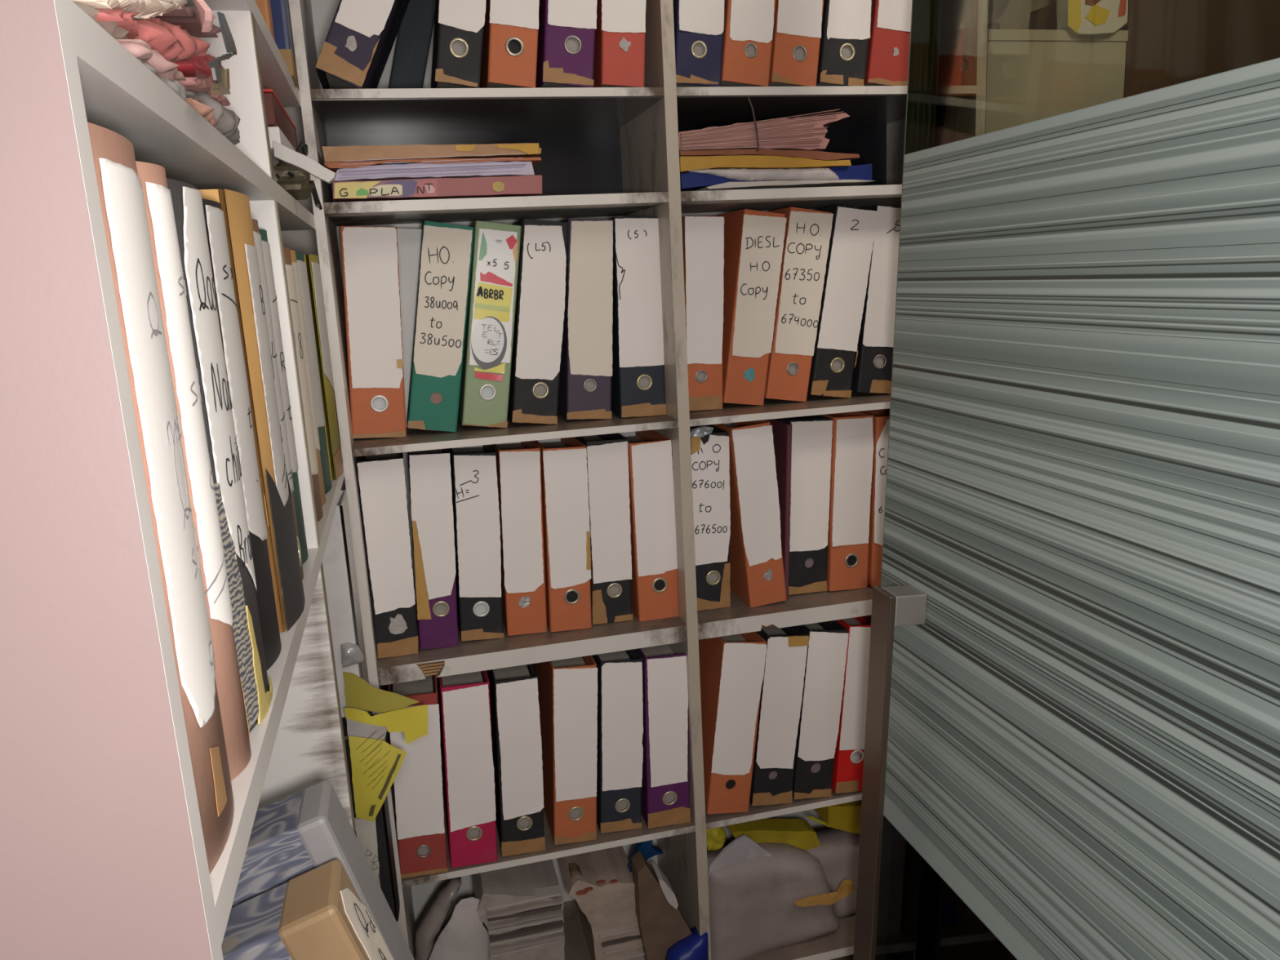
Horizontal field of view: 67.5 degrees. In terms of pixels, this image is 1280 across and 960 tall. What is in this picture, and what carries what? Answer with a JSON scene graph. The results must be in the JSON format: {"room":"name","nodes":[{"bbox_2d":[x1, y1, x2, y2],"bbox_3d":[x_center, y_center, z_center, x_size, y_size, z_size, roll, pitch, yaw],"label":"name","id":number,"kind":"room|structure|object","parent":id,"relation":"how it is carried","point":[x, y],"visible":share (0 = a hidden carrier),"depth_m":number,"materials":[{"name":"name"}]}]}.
{"room":"back office","nodes":[
{"label":"back office","id":0,"kind":"room"},
{"bbox_2d":[0,0,212,959],"bbox_3d":[-1.061,0.178,0.269,1.748,2.620,0.124,-6,12,-13],"label":"wall","id":1,"kind":"structure","parent":0,"point":[98,860],"depth_m":0.39,"materials":[{"name":"pink paint"}]},
{"bbox_2d":[280,0,574,915],"bbox_3d":[-0.311,-0.244,2.051,4.100,2.620,0.100,-6,12,-13],"label":"wall","id":2,"kind":"structure","parent":0,"point":[304,242],"depth_m":1.86,"materials":[{"name":"paint"}]},
{"bbox_2d":[830,954,853,959],"bbox_3d":[0.202,1.409,0.597,4.100,0.050,3.850,-6,12,-13],"label":"floor","id":3,"kind":"structure","parent":0,"point":[848,957],"depth_m":2.10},
{"bbox_2d":[53,0,394,959],"bbox_3d":[-0.510,0.014,0.946,0.338,2.600,1.204,-6,12,-13],"label":"bookcase","id":4,"kind":"object","parent":3,"relation":"on","point":[299,744],"visible":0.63,"depth_m":0.72,"materials":[{"name":"laminate"}]},
{"bbox_2d":[115,39,186,81],"bbox_3d":[-0.371,-0.231,0.531,0.214,0.020,0.142,-6,12,-13],"label":"bundle","id":5,"kind":"object","parent":4,"relation":"on","point":[140,49],"visible":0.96,"depth_m":0.54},
{"bbox_2d":[73,1,128,39],"bbox_3d":[-0.411,-0.230,0.487,0.276,0.020,0.122,-6,12,-13],"label":"folder","id":6,"kind":"object","parent":5,"relation":"on","point":[115,31],"visible":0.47,"depth_m":0.50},
{"bbox_2d":[71,0,187,18],"bbox_3d":[-0.419,-0.292,0.574,0.261,0.069,0.236,-6,12,-13],"label":"bundle","id":7,"kind":"object","parent":6,"relation":"on","point":[147,9],"visible":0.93,"depth_m":0.56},
{"bbox_2d":[95,0,216,62],"bbox_3d":[-0.396,-0.288,0.590,0.261,0.071,0.286,-6,12,-13],"label":"bundle","id":8,"kind":"object","parent":7,"relation":"on","point":[174,43],"visible":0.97,"depth_m":0.58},
{"bbox_2d":[206,12,237,95],"bbox_3d":[-0.270,-0.276,0.621,0.006,0.068,0.137,-6,12,-13],"label":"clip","id":9,"kind":"object","parent":8,"relation":"on","point":[220,76],"visible":1,"depth_m":0.61,"materials":[{"name":"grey metal"}]},
{"bbox_2d":[87,122,234,874],"bbox_3d":[-0.355,0.029,0.441,0.270,0.352,0.108,-6,12,-13],"label":"file","id":10,"kind":"object","parent":4,"relation":"on","point":[120,189],"visible":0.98,"depth_m":0.45,"materials":[{"name":"cardboard"}]},
{"bbox_2d":[135,160,251,780],"bbox_3d":[-0.377,0.015,0.520,0.270,0.348,0.056,-6,12,-13],"label":"file","id":11,"kind":"object","parent":4,"relation":"on","point":[171,283],"visible":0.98,"depth_m":0.53,"materials":[{"name":"cardboard"}]},
{"bbox_2d":[186,89,240,145],"bbox_3d":[-0.457,-0.299,0.820,0.224,0.036,0.266,-6,12,-13],"label":"paper wad","id":12,"kind":"object","parent":4,"relation":"on","point":[228,122],"visible":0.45,"depth_m":0.78,"materials":[{"name":"grey"}]},
{"bbox_2d":[166,177,272,732],"bbox_3d":[-0.397,0.001,0.600,0.270,0.348,0.107,-6,12,-13],"label":"file","id":13,"kind":"object","parent":4,"relation":"on","point":[187,202],"visible":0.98,"depth_m":0.61,"materials":[{"name":"cardboard"}]},
{"bbox_2d":[201,198,281,670],"bbox_3d":[-0.423,-0.018,0.694,0.270,0.344,0.086,-6,12,-13],"label":"file","id":14,"kind":"object","parent":4,"relation":"on","point":[222,274],"visible":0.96,"depth_m":0.70,"materials":[{"name":"cardboard"}]},
{"bbox_2d":[198,188,305,631],"bbox_3d":[-0.443,-0.046,0.794,0.271,0.358,0.116,-6,12,-13],"label":"file","id":15,"kind":"object","parent":4,"relation":"on","point":[282,540],"visible":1,"depth_m":0.79,"materials":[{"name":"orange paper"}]},
{"bbox_2d":[272,167,278,182],"bbox_3d":[-0.614,-0.397,1.311,0.220,0.055,0.260,-6,12,-13],"label":"carton","id":16,"kind":"object","parent":4,"relation":"on","point":[276,179],"visible":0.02,"depth_m":1.34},
{"bbox_2d":[267,126,295,166],"bbox_3d":[-0.597,-0.440,1.297,0.240,0.026,0.300,-6,12,-13],"label":"box","id":17,"kind":"object","parent":16,"relation":"on","point":[275,134],"visible":0.13,"depth_m":1.18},
{"bbox_2d":[262,88,297,150],"bbox_3d":[-0.601,-0.474,1.289,0.241,0.042,0.301,-6,12,-13],"label":"box file","id":18,"kind":"object","parent":17,"relation":"on","point":[276,114],"visible":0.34,"depth_m":1.22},
{"bbox_2d":[251,218,303,580],"bbox_3d":[-0.473,-0.058,0.887,0.270,0.345,0.070,-6,12,-13],"label":"file","id":19,"kind":"object","parent":4,"relation":"on","point":[257,237],"visible":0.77,"depth_m":0.90,"materials":[{"name":"cardboard"}]},
{"bbox_2d":[258,229,308,564],"bbox_3d":[-0.493,-0.070,0.960,0.270,0.340,0.075,-6,12,-13],"label":"file","id":20,"kind":"object","parent":4,"relation":"on","point":[265,245],"visible":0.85,"depth_m":0.98,"materials":[{"name":"cardboard"}]},
{"bbox_2d":[270,0,297,87],"bbox_3d":[-0.610,-0.698,1.332,0.221,0.284,0.084,-6,12,-13],"label":"box file","id":21,"kind":"object","parent":4,"relation":"on","point":[279,8],"visible":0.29,"depth_m":1.34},
{"bbox_2d":[272,142,322,209],"bbox_3d":[-0.467,-0.411,1.298,0.050,0.079,0.174,-6,12,-13],"label":"wire bundle","id":22,"kind":"object","parent":4,"relation":"on","point":[295,181],"visible":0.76,"depth_m":1.24,"materials":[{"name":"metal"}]},
{"bbox_2d":[283,247,323,521],"bbox_3d":[-0.538,-0.102,1.147,0.270,0.330,0.085,-6,12,-13],"label":"file","id":23,"kind":"object","parent":4,"relation":"on","point":[289,266],"visible":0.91,"depth_m":1.16,"materials":[{"name":"cardboard"}]},
{"bbox_2d":[221,859,393,959],"bbox_3d":[-0.332,0.542,0.853,0.352,0.381,0.077,-6,12,-13],"label":"box file","id":24,"kind":"object","parent":4,"relation":"on","point":[319,913],"visible":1,"depth_m":0.81,"materials":[{"name":"cardboard"}]},
{"bbox_2d":[290,249,325,506],"bbox_3d":[-0.561,-0.118,1.228,0.269,0.330,0.080,-6,12,-13],"label":"file","id":25,"kind":"object","parent":4,"relation":"on","point":[295,264],"visible":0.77,"depth_m":1.24,"materials":[{"name":"paper"}]},
{"bbox_2d":[295,252,332,493],"bbox_3d":[-0.583,-0.137,1.320,0.270,0.330,0.105,-6,12,-13],"label":"file","id":26,"kind":"object","parent":4,"relation":"on","point":[302,268],"visible":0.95,"depth_m":1.32,"materials":[{"name":"grey paper"}]},
{"bbox_2d":[231,780,414,959],"bbox_3d":[-0.370,0.508,0.939,0.350,0.403,0.077,-6,12,-13],"label":"box file","id":27,"kind":"object","parent":4,"relation":"on","point":[292,836],"visible":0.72,"depth_m":0.89,"materials":[{"name":"cardboard"}]},
{"bbox_2d":[303,254,343,479],"bbox_3d":[-0.601,-0.160,1.430,0.270,0.330,0.115,-6,12,-13],"label":"file","id":28,"kind":"object","parent":4,"relation":"on","point":[334,449],"visible":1,"depth_m":1.43,"materials":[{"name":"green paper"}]},
{"bbox_2d":[322,489,368,717],"bbox_3d":[-0.583,0.207,1.519,0.263,0.342,0.118,-6,12,-13],"label":"file","id":29,"kind":"object","parent":4,"relation":"on","point":[338,560],"visible":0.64,"depth_m":1.49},
{"bbox_2d":[342,671,419,712],"bbox_3d":[-0.406,0.331,1.504,0.112,0.074,0.010,-5,12,-9],"label":"paper sheet","id":30,"kind":"object","parent":29,"relation":"attached to","point":[360,695],"visible":0.98,"depth_m":1.50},
{"bbox_2d":[344,705,428,744],"bbox_3d":[-0.391,0.380,1.492,0.126,0.082,0.014,-8,13,-24],"label":"paper sheet","id":31,"kind":"object","parent":30,"relation":"attached to","point":[413,721],"visible":1,"depth_m":1.50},
{"bbox_2d":[348,730,406,822],"bbox_3d":[-0.406,0.463,1.498,0.087,0.149,0.014,-7,13,-18],"label":"printed form","id":32,"kind":"object","parent":31,"relation":"hanging from","point":[375,764],"visible":1,"depth_m":1.49,"materials":[{"name":"paper"}]},
{"bbox_2d":[342,713,399,921],"bbox_3d":[-0.558,0.591,1.614,0.263,0.345,0.085,-6,12,-13],"label":"file","id":33,"kind":"object","parent":4,"relation":"on","point":[384,833],"visible":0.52,"depth_m":1.62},
{"bbox_2d":[288,0,988,959],"bbox_3d":[0.036,-0.209,1.853,1.178,2.600,0.340,-6,12,-13],"label":"bookcase","id":34,"kind":"object","parent":3,"relation":"on","point":[607,153],"visible":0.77,"depth_m":1.74,"materials":[{"name":"metal"}]},
{"bbox_2d":[315,0,409,88],"bbox_3d":[-0.429,-0.800,1.579,0.217,0.341,0.272,-6,12,-13],"label":"file","id":35,"kind":"object","parent":34,"relation":"on","point":[358,43],"visible":0.99,"depth_m":1.47,"materials":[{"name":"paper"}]},
{"bbox_2d":[339,226,406,438],"bbox_3d":[-0.485,-0.273,1.756,0.110,0.359,0.273,-6,12,-13],"label":"file","id":36,"kind":"object","parent":34,"relation":"on","point":[370,255],"visible":1,"depth_m":1.63,"materials":[{"name":"cardboard"}]},
{"bbox_2d":[356,452,419,658],"bbox_3d":[-0.469,0.114,1.795,0.077,0.355,0.274,-5,12,-13],"label":"file","id":37,"kind":"object","parent":34,"relation":"on","point":[381,477],"visible":1,"depth_m":1.67,"materials":[{"name":"cardboard"}]},
{"bbox_2d":[396,228,422,426],"bbox_3d":[-0.416,-0.278,1.756,0.078,0.360,0.004,-6,12,-13],"label":"sheet","id":38,"kind":"object","parent":34,"relation":"on","point":[409,240],"visible":0.2,"depth_m":1.74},
{"bbox_2d":[388,0,435,88],"bbox_3d":[-0.407,-0.842,1.752,0.149,0.348,0.050,-6,12,-13],"label":"file","id":39,"kind":"object","parent":34,"relation":"on","point":[415,29],"visible":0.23,"depth_m":1.74,"materials":[{"name":"cardboard"}]},
{"bbox_2d":[387,675,448,878],"bbox_3d":[-0.430,0.526,1.846,0.099,0.354,0.274,-6,12,-13],"label":"file","id":40,"kind":"object","parent":34,"relation":"on","point":[418,782],"visible":0.87,"depth_m":1.73,"materials":[{"name":"paper"}]},
{"bbox_2d":[408,448,458,649],"bbox_3d":[-0.397,0.104,1.822,0.085,0.358,0.273,-6,12,-13],"label":"file","id":41,"kind":"object","parent":34,"relation":"on","point":[429,470],"visible":1,"depth_m":1.69,"materials":[{"name":"cardboard"}]},
{"bbox_2d":[333,174,542,202],"bbox_3d":[-0.350,-0.492,1.651,0.331,0.029,0.253,-6,12,-13],"label":"box file","id":42,"kind":"object","parent":34,"relation":"on","point":[521,185],"visible":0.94,"depth_m":1.54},
{"bbox_2d":[332,153,534,182],"bbox_3d":[-0.357,-0.524,1.643,0.320,0.034,0.236,-6,12,-13],"label":"paper stack","id":43,"kind":"object","parent":42,"relation":"on","point":[401,170],"visible":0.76,"depth_m":1.54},
{"bbox_2d":[321,142,541,162],"bbox_3d":[-0.357,-0.547,1.646,0.343,0.023,0.252,-6,12,-13],"label":"box file","id":44,"kind":"object","parent":43,"relation":"on","point":[331,153],"visible":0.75,"depth_m":1.53,"materials":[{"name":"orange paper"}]},
{"bbox_2d":[324,156,541,173],"bbox_3d":[-0.356,-0.531,1.646,0.342,0.011,0.242,-6,12,-13],"label":"folder","id":45,"kind":"object","parent":43,"relation":"on","point":[333,166],"visible":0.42,"depth_m":1.53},
{"bbox_2d":[414,876,462,959],"bbox_3d":[-0.407,0.925,1.926,0.116,0.236,0.060,-6,12,-13],"label":"plastic bag","id":46,"kind":"object","parent":34,"relation":"on","point":[430,923],"visible":0.9,"depth_m":1.90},
{"bbox_2d":[406,220,474,431],"bbox_3d":[-0.377,-0.287,1.783,0.145,0.364,0.272,-6,12,-13],"label":"file","id":47,"kind":"object","parent":34,"relation":"on","point":[446,253],"visible":1,"depth_m":1.65,"materials":[{"name":"paper"}]},
{"bbox_2d":[431,0,485,88],"bbox_3d":[-0.303,-0.818,1.608,0.122,0.352,0.273,-6,12,-13],"label":"file","id":48,"kind":"object","parent":34,"relation":"on","point":[459,24],"visible":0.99,"depth_m":1.50,"materials":[{"name":"cardboard"}]},
{"bbox_2d":[427,896,489,959],"bbox_3d":[-0.354,0.930,1.860,0.132,0.249,0.040,-6,12,-13],"label":"paper sheet","id":49,"kind":"object","parent":34,"relation":"on","point":[464,936],"visible":0.96,"depth_m":1.84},
{"bbox_2d":[436,670,497,867],"bbox_3d":[-0.342,0.514,1.869,0.100,0.358,0.274,-6,12,-13],"label":"file","id":50,"kind":"object","parent":34,"relation":"on","point":[464,699],"visible":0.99,"depth_m":1.74,"materials":[{"name":"cardboard"}]},
{"bbox_2d":[448,444,503,641],"bbox_3d":[-0.323,0.098,1.851,0.093,0.350,0.272,-6,12,-13],"label":"file","id":51,"kind":"object","parent":34,"relation":"on","point":[473,470],"visible":0.99,"depth_m":1.72,"materials":[{"name":"cardboard"}]},
{"bbox_2d":[457,220,521,427],"bbox_3d":[-0.292,-0.294,1.802,0.132,0.360,0.273,-6,12,-13],"label":"file","id":52,"kind":"object","parent":34,"relation":"on","point":[484,393],"visible":0.99,"depth_m":1.67,"materials":[{"name":"cardboard"}]},
{"bbox_2d":[480,0,539,88],"bbox_3d":[-0.225,-0.826,1.627,0.118,0.352,0.272,-6,12,-13],"label":"file","id":53,"kind":"object","parent":34,"relation":"on","point":[511,27],"visible":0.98,"depth_m":1.52,"materials":[{"name":"cardboard"}]},
{"bbox_2d":[486,663,545,856],"bbox_3d":[-0.254,0.506,1.898,0.094,0.353,0.273,-6,12,-13],"label":"file","id":54,"kind":"object","parent":34,"relation":"on","point":[517,744],"visible":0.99,"depth_m":1.77,"materials":[{"name":"cardboard"}]},
{"bbox_2d":[471,859,564,959],"bbox_3d":[-0.246,0.900,1.955,0.168,0.259,0.173,-6,12,-13],"label":"stack","id":55,"kind":"object","parent":34,"relation":"on","point":[520,908],"visible":0.88,"depth_m":1.88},
{"bbox_2d":[492,440,546,635],"bbox_3d":[-0.244,0.090,1.869,0.086,0.350,0.273,-6,12,-13],"label":"file","id":56,"kind":"object","parent":34,"relation":"on","point":[518,464],"visible":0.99,"depth_m":1.74,"materials":[{"name":"cardboard"}]},
{"bbox_2d":[507,218,568,424],"bbox_3d":[-0.208,-0.301,1.815,0.126,0.360,0.272,-6,12,-13],"label":"file","id":57,"kind":"object","parent":34,"relation":"on","point":[535,375],"visible":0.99,"depth_m":1.69,"materials":[{"name":"cardboard"}]},
{"bbox_2d":[533,436,591,631],"bbox_3d":[-0.163,0.085,1.877,0.081,0.344,0.274,-4,12,-14],"label":"file","id":58,"kind":"object","parent":34,"relation":"on","point":[564,473],"visible":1,"depth_m":1.75,"materials":[{"name":"paper"}]},
{"bbox_2d":[533,655,597,844],"bbox_3d":[-0.154,0.492,1.923,0.104,0.359,0.273,-6,12,-13],"label":"file","id":59,"kind":"object","parent":34,"relation":"on","point":[568,687],"visible":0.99,"depth_m":1.80,"materials":[{"name":"cardboard"}]},
{"bbox_2d":[535,0,596,88],"bbox_3d":[-0.139,-0.835,1.647,0.119,0.352,0.272,-6,12,-13],"label":"file","id":60,"kind":"object","parent":34,"relation":"on","point":[566,28],"visible":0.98,"depth_m":1.54,"materials":[{"name":"cardboard"}]},
{"bbox_2d":[557,217,613,419],"bbox_3d":[-0.122,-0.311,1.844,0.108,0.359,0.272,-6,12,-13],"label":"file","id":61,"kind":"object","parent":34,"relation":"on","point":[584,392],"visible":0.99,"depth_m":1.72,"materials":[{"name":"paper"}]},
{"bbox_2d":[558,845,644,959],"bbox_3d":[-0.082,0.891,2.007,0.153,0.238,0.171,-6,12,-13],"label":"bundle","id":62,"kind":"object","parent":34,"relation":"on","point":[604,894],"visible":0.91,"depth_m":1.94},
{"bbox_2d":[575,432,632,624],"bbox_3d":[-0.088,0.073,1.906,0.079,0.349,0.273,-4,12,-14],"label":"file","id":63,"kind":"object","parent":34,"relation":"on","point":[607,458],"visible":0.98,"depth_m":1.78,"materials":[{"name":"paper"}]},
{"bbox_2d":[591,648,643,833],"bbox_3d":[-0.067,0.484,1.954,0.103,0.353,0.273,-6,12,-13],"label":"file","id":64,"kind":"object","parent":34,"relation":"on","point":[620,755],"visible":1,"depth_m":1.83,"materials":[{"name":"paper"}]},
{"bbox_2d":[592,0,646,87],"bbox_3d":[-0.057,-0.842,1.666,0.096,0.349,0.273,-6,12,-13],"label":"file","id":65,"kind":"object","parent":34,"relation":"on","point":[619,61],"visible":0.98,"depth_m":1.56,"materials":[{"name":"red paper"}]},
{"bbox_2d":[608,216,666,417],"bbox_3d":[-0.031,-0.317,1.856,0.088,0.356,0.273,-4,12,-14],"label":"file","id":66,"kind":"object","parent":34,"relation":"on","point":[637,378],"visible":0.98,"depth_m":1.73,"materials":[{"name":"cardboard"}]},
{"bbox_2d":[624,430,679,621],"bbox_3d":[-0.003,0.071,1.914,0.081,0.342,0.272,-6,12,-13],"label":"file","id":67,"kind":"object","parent":34,"relation":"on","point":[654,581],"visible":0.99,"depth_m":1.79,"materials":[{"name":"cardboard"}]},
{"bbox_2d":[631,850,691,959],"bbox_3d":[0.053,0.880,1.943,0.119,0.272,0.054,-6,12,-13],"label":"folder","id":68,"kind":"object","parent":34,"relation":"on","point":[660,925],"visible":0.8,"depth_m":1.92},
{"bbox_2d":[636,644,690,828],"bbox_3d":[0.022,0.477,1.964,0.098,0.354,0.273,-6,12,-13],"label":"file","id":69,"kind":"object","parent":34,"relation":"on","point":[665,735],"visible":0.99,"depth_m":1.84,"materials":[{"name":"cardboard"}]},
{"bbox_2d":[665,925,708,959],"bbox_3d":[0.093,0.953,1.928,0.086,0.087,0.055,-6,12,-13],"label":"plastic bag","id":70,"kind":"object","parent":34,"relation":"on","point":[695,946],"visible":0.93,"depth_m":1.92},
{"bbox_2d":[672,0,724,87],"bbox_3d":[0.071,-0.856,1.695,0.111,0.351,0.275,-6,12,-13],"label":"file","id":71,"kind":"object","parent":34,"relation":"on","point":[699,24],"visible":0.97,"depth_m":1.59,"materials":[{"name":"cardboard"}]},
{"bbox_2d":[681,216,724,410],"bbox_3d":[0.087,-0.329,1.892,0.085,0.354,0.275,-6,12,-13],"label":"file","id":72,"kind":"object","parent":34,"relation":"on","point":[703,237],"visible":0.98,"depth_m":1.76,"materials":[{"name":"paper"}]},
{"bbox_2d":[689,424,730,610],"bbox_3d":[0.104,0.056,1.952,0.081,0.346,0.273,-6,12,-13],"label":"file","id":73,"kind":"object","parent":34,"relation":"on","point":[710,454],"visible":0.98,"depth_m":1.82,"materials":[{"name":"white paper"}]},
{"bbox_2d":[698,631,766,813],"bbox_3d":[0.156,0.460,1.992,0.133,0.363,0.272,-6,12,-13],"label":"file","id":74,"kind":"object","parent":34,"relation":"on","point":[732,667],"visible":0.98,"depth_m":1.87,"materials":[{"name":"paper"}]},
{"bbox_2d":[720,0,776,86],"bbox_3d":[0.158,-0.866,1.717,0.126,0.353,0.272,-6,12,-13],"label":"file","id":75,"kind":"object","parent":34,"relation":"on","point":[748,24],"visible":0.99,"depth_m":1.61,"materials":[{"name":"cardboard"}]},
{"bbox_2d":[711,419,786,607],"bbox_3d":[0.203,0.049,1.926,0.103,0.360,0.217,-6,12,-13],"label":"file","id":76,"kind":"object","parent":34,"relation":"on","point":[757,574],"visible":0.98,"depth_m":1.83,"materials":[{"name":"cardboard"}]},
{"bbox_2d":[713,208,786,405],"bbox_3d":[0.182,-0.344,1.913,0.133,0.363,0.274,-6,12,-13],"label":"file","id":77,"kind":"object","parent":34,"relation":"on","point":[753,240],"visible":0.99,"depth_m":1.79,"materials":[{"name":"cardboard"}]},
{"bbox_2d":[706,839,839,959],"bbox_3d":[0.278,0.891,2.035,0.312,0.257,0.094,-6,12,-13],"label":"plastic bag","id":78,"kind":"object","parent":34,"relation":"on","point":[753,911],"visible":0.73,"depth_m":1.99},
{"bbox_2d":[708,834,772,875],"bbox_3d":[0.209,0.764,1.969,0.145,0.071,0.009,-6,12,-13],"label":"paper sheet","id":79,"kind":"object","parent":78,"relation":"on","point":[743,847],"visible":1,"depth_m":1.97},
{"bbox_2d":[764,418,791,599],"bbox_3d":[0.257,0.042,1.976,0.024,0.348,0.250,-6,12,-13],"label":"file","id":80,"kind":"object","parent":34,"relation":"on","point":[781,430],"visible":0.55,"depth_m":1.86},
{"bbox_2d":[749,625,808,805],"bbox_3d":[0.244,0.451,2.015,0.127,0.363,0.273,-6,12,-13],"label":"file","id":81,"kind":"object","parent":34,"relation":"on","point":[783,681],"visible":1,"depth_m":1.89,"materials":[{"name":"cardboard"}]},
{"bbox_2d":[695,179,874,191],"bbox_3d":[0.249,-0.533,1.745,0.318,0.011,0.151,-6,12,-13],"label":"paper sheet","id":82,"kind":"object","parent":34,"relation":"on","point":[775,184],"visible":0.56,"depth_m":1.68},
{"bbox_2d":[686,167,839,181],"bbox_3d":[0.217,-0.532,1.672,0.288,0.026,0.028,-6,12,-13],"label":"plastic bag","id":83,"kind":"object","parent":82,"relation":"on","point":[818,173],"visible":0.91,"depth_m":1.67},
{"bbox_2d":[680,163,871,191],"bbox_3d":[0.214,-0.557,1.797,0.359,0.034,0.240,-6,12,-13],"label":"box file","id":84,"kind":"object","parent":82,"relation":"on","point":[689,181],"visible":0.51,"depth_m":1.67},
{"bbox_2d":[679,155,851,173],"bbox_3d":[0.193,-0.575,1.776,0.317,0.025,0.241,-6,12,-13],"label":"folder","id":85,"kind":"object","parent":84,"relation":"on","point":[738,162],"visible":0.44,"depth_m":1.66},
{"bbox_2d":[679,149,859,160],"bbox_3d":[0.201,-0.586,1.771,0.333,0.022,0.231,-6,12,-13],"label":"folder","id":86,"kind":"object","parent":85,"relation":"on","point":[815,155],"visible":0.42,"depth_m":1.67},
{"bbox_2d":[678,97,849,151],"bbox_3d":[0.192,-0.633,1.749,0.315,0.092,0.230,-6,12,-13],"label":"bundle","id":87,"kind":"object","parent":86,"relation":"on","point":[808,131],"visible":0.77,"depth_m":1.65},
{"bbox_2d":[768,0,823,86],"bbox_3d":[0.244,-0.876,1.745,0.123,0.352,0.274,-6,12,-13],"label":"file","id":88,"kind":"object","parent":34,"relation":"on","point":[797,24],"visible":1,"depth_m":1.64,"materials":[{"name":"cardboard"}]},
{"bbox_2d":[764,207,833,401],"bbox_3d":[0.268,-0.353,1.935,0.141,0.364,0.273,-6,12,-13],"label":"file","id":89,"kind":"object","parent":34,"relation":"on","point":[807,234],"visible":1,"depth_m":1.80,"materials":[{"name":"cardboard"}]},
{"bbox_2d":[777,414,832,595],"bbox_3d":[0.300,0.029,2.010,0.102,0.354,0.272,-6,12,-13],"label":"file","id":90,"kind":"object","parent":34,"relation":"on","point":[811,435],"visible":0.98,"depth_m":1.88,"materials":[{"name":"cardboard"}]},
{"bbox_2d":[792,620,848,799],"bbox_3d":[0.327,0.443,2.032,0.122,0.362,0.272,-6,12,-13],"label":"file","id":91,"kind":"object","parent":34,"relation":"on","point":[826,655],"visible":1,"depth_m":1.90,"materials":[{"name":"paper"}]},
{"bbox_2d":[806,826,859,916],"bbox_3d":[0.393,0.870,2.102,0.222,0.190,0.075,-6,12,-13],"label":"paper sheet","id":92,"kind":"object","parent":34,"relation":"on","point":[837,855],"visible":0.38,"depth_m":2.07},
{"bbox_2d":[727,818,821,849],"bbox_3d":[0.286,0.762,2.053,0.204,0.084,0.054,-6,12,-13],"label":"folder","id":93,"kind":"object","parent":92,"relation":"on","point":[798,833],"visible":0.77,"depth_m":2.04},
{"bbox_2d":[806,800,862,833],"bbox_3d":[0.423,0.720,2.055,0.157,0.091,0.062,-6,12,-13],"label":"folder","id":94,"kind":"object","parent":92,"relation":"on","point":[846,816],"depth_m":2.03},
{"bbox_2d":[807,205,877,398],"bbox_3d":[0.357,-0.362,1.955,0.141,0.364,0.273,-6,12,-13],"label":"file","id":95,"kind":"object","parent":34,"relation":"on","point":[853,229],"visible":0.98,"depth_m":1.83,"materials":[{"name":"cardboard"}]},
{"bbox_2d":[816,0,872,86],"bbox_3d":[0.334,-0.887,1.775,0.127,0.353,0.272,-6,12,-13],"label":"file","id":96,"kind":"object","parent":34,"relation":"on","point":[846,24],"visible":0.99,"depth_m":1.67,"materials":[{"name":"paper"}]},
{"bbox_2d":[821,411,873,591],"bbox_3d":[0.386,0.023,2.019,0.098,0.354,0.275,-6,12,-13],"label":"file","id":97,"kind":"object","parent":34,"relation":"on","point":[852,435],"visible":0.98,"depth_m":1.89,"materials":[{"name":"cardboard"}]},
{"bbox_2d":[831,614,871,793],"bbox_3d":[0.411,0.436,2.047,0.115,0.361,0.273,-6,12,-13],"label":"file","id":98,"kind":"object","parent":34,"relation":"on","point":[848,762],"visible":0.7,"depth_m":1.92,"materials":[{"name":"cardboard"}]},
{"bbox_2d":[860,408,889,586],"bbox_3d":[0.471,0.018,2.034,0.095,0.348,0.272,-6,12,-13],"label":"file","id":99,"kind":"object","parent":34,"relation":"on","point":[881,416],"visible":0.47,"depth_m":1.90,"materials":[{"name":"cardboard"}]},
{"bbox_2d":[850,204,901,394],"bbox_3d":[0.446,-0.370,1.977,0.128,0.363,0.273,-6,12,-13],"label":"file","id":100,"kind":"object","parent":34,"relation":"on","point":[873,370],"visible":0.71,"depth_m":1.85,"materials":[{"name":"cardboard"}]},
{"bbox_2d":[864,0,911,85],"bbox_3d":[0.425,-0.899,1.804,0.129,0.353,0.273,-6,12,-13],"label":"file","id":101,"kind":"object","parent":34,"relation":"on","point":[888,48],"visible":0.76,"depth_m":1.69,"materials":[{"name":"cardboard"}]},
{"bbox_2d":[985,29,1128,133],"bbox_3d":[0.763,0.068,2.104,0.291,1.880,0.363,-6,12,-13],"label":"box","id":102,"kind":"object","parent":3,"relation":"on","point":[1032,75],"visible":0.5,"depth_m":1.75,"materials":[{"name":"cardboard"}]},
{"bbox_2d":[987,0,1056,29],"bbox_3d":[0.698,-0.879,1.821,0.128,0.073,0.127,-6,12,-13],"label":"cloth bundle","id":103,"kind":"object","parent":102,"relation":"on","point":[1002,14],"visible":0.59,"depth_m":1.77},
{"bbox_2d":[1056,0,1128,35],"bbox_3d":[0.826,-0.866,1.744,0.132,0.111,0.041,-6,12,-13],"label":"packet","id":104,"kind":"object","parent":102,"relation":"on","point":[1079,17],"visible":0.95,"depth_m":1.73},
{"bbox_2d":[853,0,1279,959],"bbox_3d":[0.506,0.132,1.178,0.188,2.147,0.936,-6,12,-13],"label":"door","id":105,"kind":"structure","parent":3,"relation":"on","point":[1072,740],"depth_m":1.16,"materials":[{"name":"grey metal"}]},
{"bbox_2d":[1027,0,1279,97],"bbox_3d":[1.699,-0.049,0.660,0.882,2.620,3.600,-6,12,-13],"label":"wall","id":106,"kind":"structure","parent":0,"point":[1170,42],"depth_m":1.81,"materials":[{"name":"brown laminate"}]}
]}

